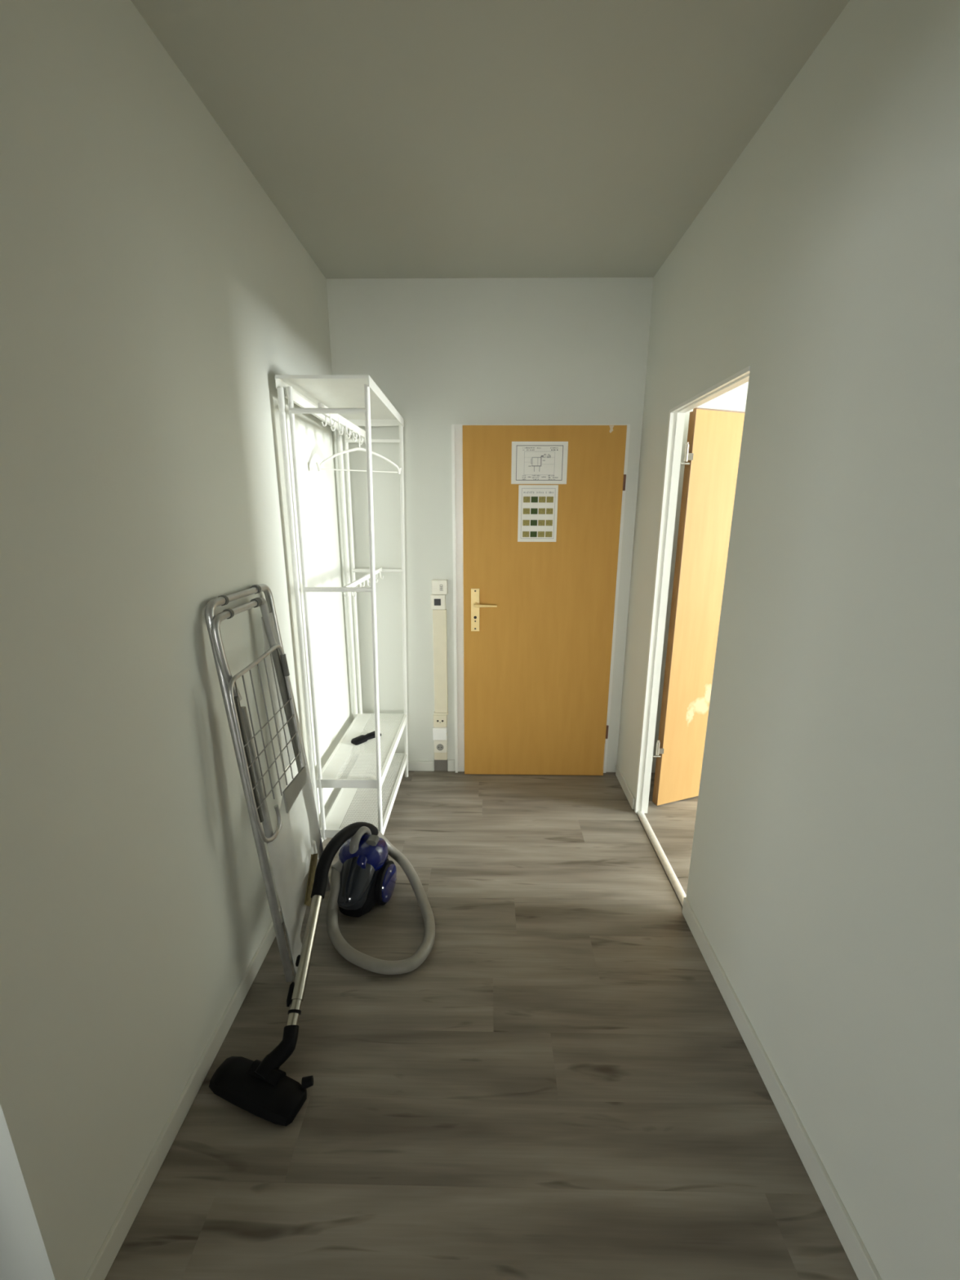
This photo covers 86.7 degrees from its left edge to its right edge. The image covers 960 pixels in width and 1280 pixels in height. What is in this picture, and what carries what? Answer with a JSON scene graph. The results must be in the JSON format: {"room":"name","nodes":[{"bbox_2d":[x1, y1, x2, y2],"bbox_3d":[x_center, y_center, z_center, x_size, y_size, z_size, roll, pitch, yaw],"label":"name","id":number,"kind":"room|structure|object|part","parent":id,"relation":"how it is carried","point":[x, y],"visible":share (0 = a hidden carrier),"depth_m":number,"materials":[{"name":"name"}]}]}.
{"room":"apartment entrance hallway","nodes":[
{"label":"apartment entrance hallway","id":0,"kind":"room"},
{"bbox_2d":[0,0,355,1279],"bbox_3d":[-0.885,0.746,-1.898,0.110,2.690,9.925,0,14,1],"label":"wall","id":1,"kind":"structure","parent":0,"point":[154,295],"depth_m":1.12,"materials":[{"name":"white paint"}]},
{"bbox_2d":[84,837,323,1279],"bbox_3d":[-0.768,1.042,2.046,0.011,0.064,2.204,0,14,1],"label":"baseboard","id":2,"kind":"structure","parent":1,"relation":"attached to","point":[114,1239],"depth_m":1.28,"materials":[{"name":"white wood"}]},
{"bbox_2d":[104,770,858,1279],"bbox_3d":[3.005,2.048,-1.629,7.897,0.050,9.925,0,14,1],"label":"floor","id":3,"kind":"structure","parent":0,"point":[565,1086],"depth_m":1.39,"materials":[{"name":"grey laminate"}]},
{"bbox_2d":[204,583,330,982],"bbox_3d":[-0.684,0.473,1.739,0.164,1.296,0.498,0,14,1],"label":"drying rack","id":4,"kind":"object","parent":3,"relation":"on","point":[280,844],"visible":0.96,"depth_m":1.67,"materials":[{"name":"metal"}]},
{"bbox_3d":[-0.721,0.051,1.460,0.045,0.262,0.099,0,14,1],"label":"leg","id":5,"kind":"part","parent":4,"relation":"part of","materials":[{"name":"metal"}]},
{"bbox_3d":[-0.697,0.511,1.596,0.138,1.294,0.100,0,14,1],"label":"leg","id":6,"kind":"part","parent":4,"relation":"part of","materials":[{"name":"metal"}]},
{"bbox_3d":[-0.670,0.326,1.647,0.061,0.562,0.392,0,14,1],"label":"wing frame","id":7,"kind":"part","parent":4,"relation":"part of","materials":[{"name":"metal"}]},
{"bbox_3d":[-0.666,0.670,1.629,0.110,0.969,0.029,0,14,1],"label":"leg","id":8,"kind":"part","parent":4,"relation":"part of","materials":[{"name":"silver metal"}]},
{"bbox_3d":[-0.694,0.320,1.837,0.048,0.971,0.151,13,19,41],"label":"leg","id":9,"kind":"part","parent":4,"relation":"part of","materials":[{"name":"silver metal"}]},
{"bbox_3d":[-0.692,0.430,1.916,0.137,1.292,0.134,0,14,1],"label":"leg","id":10,"kind":"part","parent":4,"relation":"part of","materials":[{"name":"metal"}]},
{"bbox_3d":[-0.642,0.514,1.773,0.013,0.076,0.192,0,14,1],"label":"hinge plate","id":11,"kind":"part","parent":4,"relation":"part of","materials":[{"name":"grey plastic"}]},
{"bbox_2d":[208,822,435,1126],"bbox_3d":[-0.424,0.972,1.747,0.468,0.348,0.998,3,15,12],"label":"vacuum cleaner","id":12,"kind":"object","parent":3,"relation":"on","point":[363,876],"visible":1,"depth_m":1.77,"materials":[{"name":"black plastic"}]},
{"bbox_3d":[-0.478,0.792,2.042,0.036,0.079,0.139,4,15,16],"label":"carry handle","id":13,"kind":"part","parent":12,"relation":"part of","materials":[{"name":"grey plastic"}]},
{"bbox_2d":[274,374,408,859],"bbox_3d":[-0.567,-0.068,2.446,0.347,2.018,0.769,0,14,1],"label":"coat rack","id":14,"kind":"object","parent":3,"relation":"on","point":[344,402],"visible":0.94,"depth_m":2.24,"materials":[{"name":"white metal"}]},
{"bbox_3d":[-0.730,0.043,2.092,0.033,1.978,0.025,0,14,1],"label":"post","id":15,"kind":"part","parent":14,"relation":"part of","materials":[{"name":"white metal"}]},
{"bbox_3d":[-0.700,-0.009,2.083,0.030,1.883,0.019,0,14,1],"label":"frame post","id":16,"kind":"part","parent":14,"relation":"part of","materials":[{"name":"white metal"}]},
{"bbox_2d":[275,374,403,419],"bbox_3d":[-0.561,-1.033,2.199,0.337,0.026,0.767,0,14,1],"label":"shelf","id":17,"kind":"object","parent":14,"relation":"attached to","point":[333,391],"depth_m":2.04,"materials":[{"name":"white metal"}]},
{"bbox_3d":[-0.582,-0.943,2.222,0.012,0.032,0.735,0,14,1],"label":"hook rail","id":18,"kind":"part","parent":14,"relation":"part of","materials":[{"name":"white metal"}]},
{"bbox_3d":[-0.719,-0.130,2.815,0.033,1.956,0.025,0,14,1],"label":"post","id":19,"kind":"part","parent":14,"relation":"part of","materials":[{"name":"white metal"}]},
{"bbox_3d":[-0.688,-0.182,2.805,0.030,1.861,0.019,0,14,1],"label":"frame post","id":20,"kind":"part","parent":14,"relation":"part of","materials":[{"name":"white metal"}]},
{"bbox_2d":[315,431,401,474],"bbox_3d":[-0.549,-0.856,2.321,0.402,0.179,0.014,-8,17,-30],"label":"clothes hanger","id":21,"kind":"object","parent":14,"relation":"hanging from","point":[318,465],"visible":0.95,"depth_m":2.31,"materials":[{"name":"white plastic"}]},
{"bbox_3d":[-0.549,-0.828,2.328,0.385,0.098,0.012,-8,17,-30],"label":"shoulder arm","id":22,"kind":"part","parent":21,"relation":"part of","materials":[{"name":"white plastic"}]},
{"bbox_3d":[-0.573,0.540,2.600,0.287,0.040,0.751,0,14,1],"label":"shelf frame","id":23,"kind":"part","parent":14,"relation":"part of","materials":[{"name":"white metal"}]},
{"bbox_3d":[-0.540,-0.291,2.388,0.012,0.020,0.735,0,14,1],"label":"hook rail","id":24,"kind":"part","parent":14,"relation":"part of","materials":[{"name":"white metal"}]},
{"bbox_3d":[-0.576,0.784,2.663,0.282,0.040,0.751,0,14,1],"label":"shelf frame","id":25,"kind":"part","parent":14,"relation":"part of","materials":[{"name":"white metal"}]},
{"bbox_2d":[351,731,381,745],"bbox_3d":[-0.588,0.500,2.626,0.054,0.024,0.157,13,19,40],"label":"attachment","id":26,"kind":"object","parent":14,"relation":"on","point":[362,739],"visible":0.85,"depth_m":2.59,"materials":[{"name":"black plastic"}]},
{"bbox_3d":[-0.431,0.040,2.087,0.059,1.988,0.021,0,14,1],"label":"post","id":27,"kind":"part","parent":14,"relation":"part of","materials":[{"name":"white metal"}]},
{"bbox_3d":[-0.419,-0.134,2.809,0.059,1.966,0.021,0,14,1],"label":"post","id":28,"kind":"part","parent":14,"relation":"part of","materials":[{"name":"white metal"}]},
{"bbox_2d":[130,0,849,279],"bbox_3d":[0.419,-0.585,-2.311,13.300,0.100,10.025,0,14,1],"label":"ceiling","id":29,"kind":"structure","parent":0,"point":[393,139],"depth_m":1.44,"materials":[{"name":"white paint"}]},
{"bbox_2d":[326,277,748,772],"bbox_3d":[3.086,-0.446,2.803,7.897,2.690,0.100,0,14,1],"label":"wall","id":30,"kind":"structure","parent":0,"point":[444,353],"depth_m":2.59,"materials":[{"name":"white paint"}]},
{"bbox_2d":[388,760,434,771],"bbox_3d":[-0.513,0.770,3.115,0.464,0.064,0.011,0,14,1],"label":"baseboard","id":31,"kind":"structure","parent":30,"relation":"attached to","point":[428,766],"depth_m":3.11,"materials":[{"name":"white wood"}]},
{"bbox_2d":[430,594,445,609],"bbox_3d":[-0.234,-0.213,2.844,0.082,0.084,0.041,0,14,1],"label":"light switch","id":32,"kind":"object","parent":30,"relation":"attached to","point":[437,601],"visible":0.94,"depth_m":2.83,"materials":[{"name":"white plastic"}]},
{"bbox_2d":[431,579,448,594],"bbox_3d":[-0.223,-0.294,2.824,0.086,0.080,0.040,0,14,1],"label":"thermostat box","id":33,"kind":"object","parent":30,"relation":"attached to","point":[438,586],"visible":1,"depth_m":2.80,"materials":[{"name":"white plastic"}]},
{"bbox_2d":[432,727,447,740],"bbox_3d":[-0.236,0.556,3.034,0.084,0.084,0.053,0,14,1],"label":"junction box","id":34,"kind":"object","parent":30,"relation":"attached to","point":[438,733],"visible":0.99,"depth_m":3.01,"materials":[{"name":"white plastic"}]},
{"bbox_2d":[432,608,448,770],"bbox_3d":[-0.233,0.316,2.984,0.090,1.008,0.032,0,14,1],"label":"duct","id":35,"kind":"object","parent":30,"relation":"attached to","point":[439,616],"visible":0.92,"depth_m":2.93,"materials":[{"name":"beige plastic"}]},
{"bbox_2d":[433,715,447,727],"bbox_3d":[-0.236,0.477,3.023,0.079,0.076,0.035,0,14,1],"label":"socket","id":36,"kind":"object","parent":30,"relation":"attached to","point":[439,721],"visible":0.89,"depth_m":3.01,"materials":[{"name":"beige plastic"}]},
{"bbox_2d":[434,738,447,752],"bbox_3d":[-0.236,0.634,3.063,0.078,0.080,0.037,0,14,1],"label":"wall socket","id":37,"kind":"object","parent":30,"relation":"attached to","point":[440,746],"visible":0.94,"depth_m":3.05,"materials":[{"name":"white plastic"}]},
{"bbox_2d":[447,759,454,771],"bbox_3d":[-0.176,0.766,3.109,0.042,0.076,0.011,0,14,1],"label":"baseboard","id":38,"kind":"structure","parent":30,"relation":"attached to","point":[451,762],"depth_m":3.10,"materials":[{"name":"white wood"}]},
{"bbox_2d":[451,424,630,775],"bbox_3d":[0.310,-0.141,2.819,0.918,1.978,0.108,0,14,1],"label":"door","id":39,"kind":"structure","parent":30,"relation":"in","point":[535,623],"depth_m":2.81,"materials":[{"name":"brown wood"}]},
{"bbox_3d":[-0.026,-0.166,2.819,0.047,0.240,0.007,0,14,1],"label":"handle plate","id":40,"kind":"part","parent":39,"relation":"part of","materials":[{"name":"gold metal"}]},
{"bbox_3d":[0.029,-0.189,2.783,0.128,0.017,0.054,0,14,1],"label":"lever","id":41,"kind":"part","parent":39,"relation":"part of","materials":[{"name":"gold metal"}]},
{"bbox_2d":[517,484,558,542],"bbox_3d":[0.305,-0.667,2.688,0.206,0.291,0.001,0,14,1],"label":"chart sheet","id":42,"kind":"object","parent":39,"relation":"attached to","point":[537,504],"visible":1,"depth_m":2.69,"materials":[{"name":"white paper"}]},
{"bbox_2d":[522,531,528,537],"bbox_3d":[0.245,-0.564,2.715,0.036,0.030,0.001,0,14,1],"label":"photo","id":43,"kind":"object","parent":42,"relation":"attached to","point":[525,534],"depth_m":2.71},
{"bbox_2d":[522,520,529,525],"bbox_3d":[0.245,-0.622,2.700,0.036,0.030,0.001,0,14,1],"label":"photo","id":44,"kind":"object","parent":42,"relation":"on","point":[525,522],"depth_m":2.70},
{"bbox_2d":[523,508,529,514],"bbox_3d":[0.245,-0.680,2.685,0.036,0.030,0.001,0,14,1],"label":"photo","id":45,"kind":"object","parent":42,"relation":"on","point":[526,511],"depth_m":2.69},
{"bbox_2d":[523,496,530,502],"bbox_3d":[0.245,-0.737,2.671,0.036,0.030,0.001,0,14,1],"label":"photo","id":46,"kind":"object","parent":42,"relation":"on","point":[526,499],"depth_m":2.67},
{"bbox_2d":[529,531,537,537],"bbox_3d":[0.286,-0.564,2.714,0.036,0.030,0.001,0,14,1],"label":"photo","id":47,"kind":"object","parent":42,"relation":"attached to","point":[532,534],"depth_m":2.71},
{"bbox_2d":[530,520,537,525],"bbox_3d":[0.286,-0.622,2.700,0.036,0.030,0.001,0,14,1],"label":"photo","id":48,"kind":"object","parent":42,"relation":"on","point":[533,522],"depth_m":2.70},
{"bbox_2d":[530,508,537,514],"bbox_3d":[0.286,-0.679,2.685,0.036,0.030,0.001,0,14,1],"label":"photo","id":49,"kind":"object","parent":42,"relation":"on","point":[533,511],"depth_m":2.68},
{"bbox_2d":[530,496,537,502],"bbox_3d":[0.286,-0.737,2.670,0.036,0.030,0.001,0,14,1],"label":"photo","id":50,"kind":"object","parent":42,"relation":"on","point":[533,499],"depth_m":2.67},
{"bbox_2d":[537,531,544,537],"bbox_3d":[0.326,-0.564,2.714,0.036,0.030,0.001,0,14,1],"label":"photo","id":51,"kind":"object","parent":42,"relation":"attached to","point":[540,534],"depth_m":2.71},
{"bbox_2d":[537,520,545,525],"bbox_3d":[0.326,-0.621,2.699,0.036,0.030,0.001,0,14,1],"label":"photo","id":52,"kind":"object","parent":42,"relation":"on","point":[540,522],"depth_m":2.70},
{"bbox_2d":[538,508,545,514],"bbox_3d":[0.326,-0.679,2.684,0.036,0.030,0.001,0,14,1],"label":"photo","id":53,"kind":"object","parent":42,"relation":"on","point":[541,511],"depth_m":2.68},
{"bbox_2d":[538,496,546,502],"bbox_3d":[0.327,-0.737,2.669,0.036,0.030,0.001,0,14,1],"label":"photo","id":54,"kind":"object","parent":42,"relation":"on","point":[541,499],"depth_m":2.67},
{"bbox_2d":[545,531,551,537],"bbox_3d":[0.367,-0.564,2.713,0.036,0.030,0.001,0,14,1],"label":"photo","id":55,"kind":"object","parent":42,"relation":"attached to","point":[548,534],"depth_m":2.71},
{"bbox_2d":[545,520,552,525],"bbox_3d":[0.367,-0.621,2.698,0.036,0.030,0.001,0,14,1],"label":"photo","id":56,"kind":"object","parent":42,"relation":"on","point":[548,522],"depth_m":2.70},
{"bbox_2d":[546,508,553,514],"bbox_3d":[0.367,-0.679,2.684,0.036,0.030,0.001,0,14,1],"label":"photo","id":57,"kind":"object","parent":42,"relation":"on","point":[548,511],"depth_m":2.68},
{"bbox_2d":[546,496,553,502],"bbox_3d":[0.367,-0.737,2.669,0.036,0.030,0.001,0,14,1],"label":"photo","id":58,"kind":"object","parent":42,"relation":"on","point":[548,499],"depth_m":2.67},
{"bbox_2d":[511,441,568,484],"bbox_3d":[0.306,-0.913,2.625,0.288,0.208,0.001,0,14,1],"label":"sheet","id":59,"kind":"object","parent":39,"relation":"attached to","point":[532,462],"visible":1,"depth_m":2.62,"materials":[{"name":"white paper"}]},
{"bbox_2d":[616,0,959,1279],"bbox_3d":[0.786,0.756,-1.923,0.058,2.690,9.925,0,14,1],"label":"wall","id":60,"kind":"structure","parent":0,"point":[824,883],"depth_m":1.12,"materials":[{"name":"white paint"}]},
{"bbox_2d":[615,764,635,808],"bbox_3d":[0.822,0.830,2.893,0.011,0.064,0.370,0,14,1],"label":"baseboard","id":61,"kind":"structure","parent":60,"relation":"attached to","point":[627,791],"depth_m":2.87,"materials":[{"name":"white wood"}]},
{"bbox_2d":[636,810,686,906],"bbox_3d":[0.841,0.993,2.361,0.038,0.010,0.687,0,14,1],"label":"trim","id":62,"kind":"structure","parent":60,"relation":"attached to","point":[680,893],"depth_m":2.32,"materials":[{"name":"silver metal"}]},
{"bbox_2d":[634,365,750,813],"bbox_3d":[0.849,0.041,2.121,0.064,1.974,0.701,0,14,1],"label":"trim","id":63,"kind":"structure","parent":60,"relation":"attached to","point":[677,414],"depth_m":2.37,"materials":[{"name":"white paint"}]},
{"bbox_2d":[652,407,745,805],"bbox_3d":[1.253,-0.100,2.626,0.753,1.984,0.056,-5,15,-21],"label":"door","id":64,"kind":"structure","parent":60,"relation":"in","point":[713,446],"depth_m":2.51,"materials":[{"name":"orange wood"}]},
{"bbox_2d":[681,897,881,1279],"bbox_3d":[0.739,2.125,-2.202,0.011,0.074,8.705,0,14,1],"label":"baseboard","id":65,"kind":"structure","parent":60,"relation":"attached to","point":[864,1267],"depth_m":1.29,"materials":[{"name":"white wood"}]}
]}

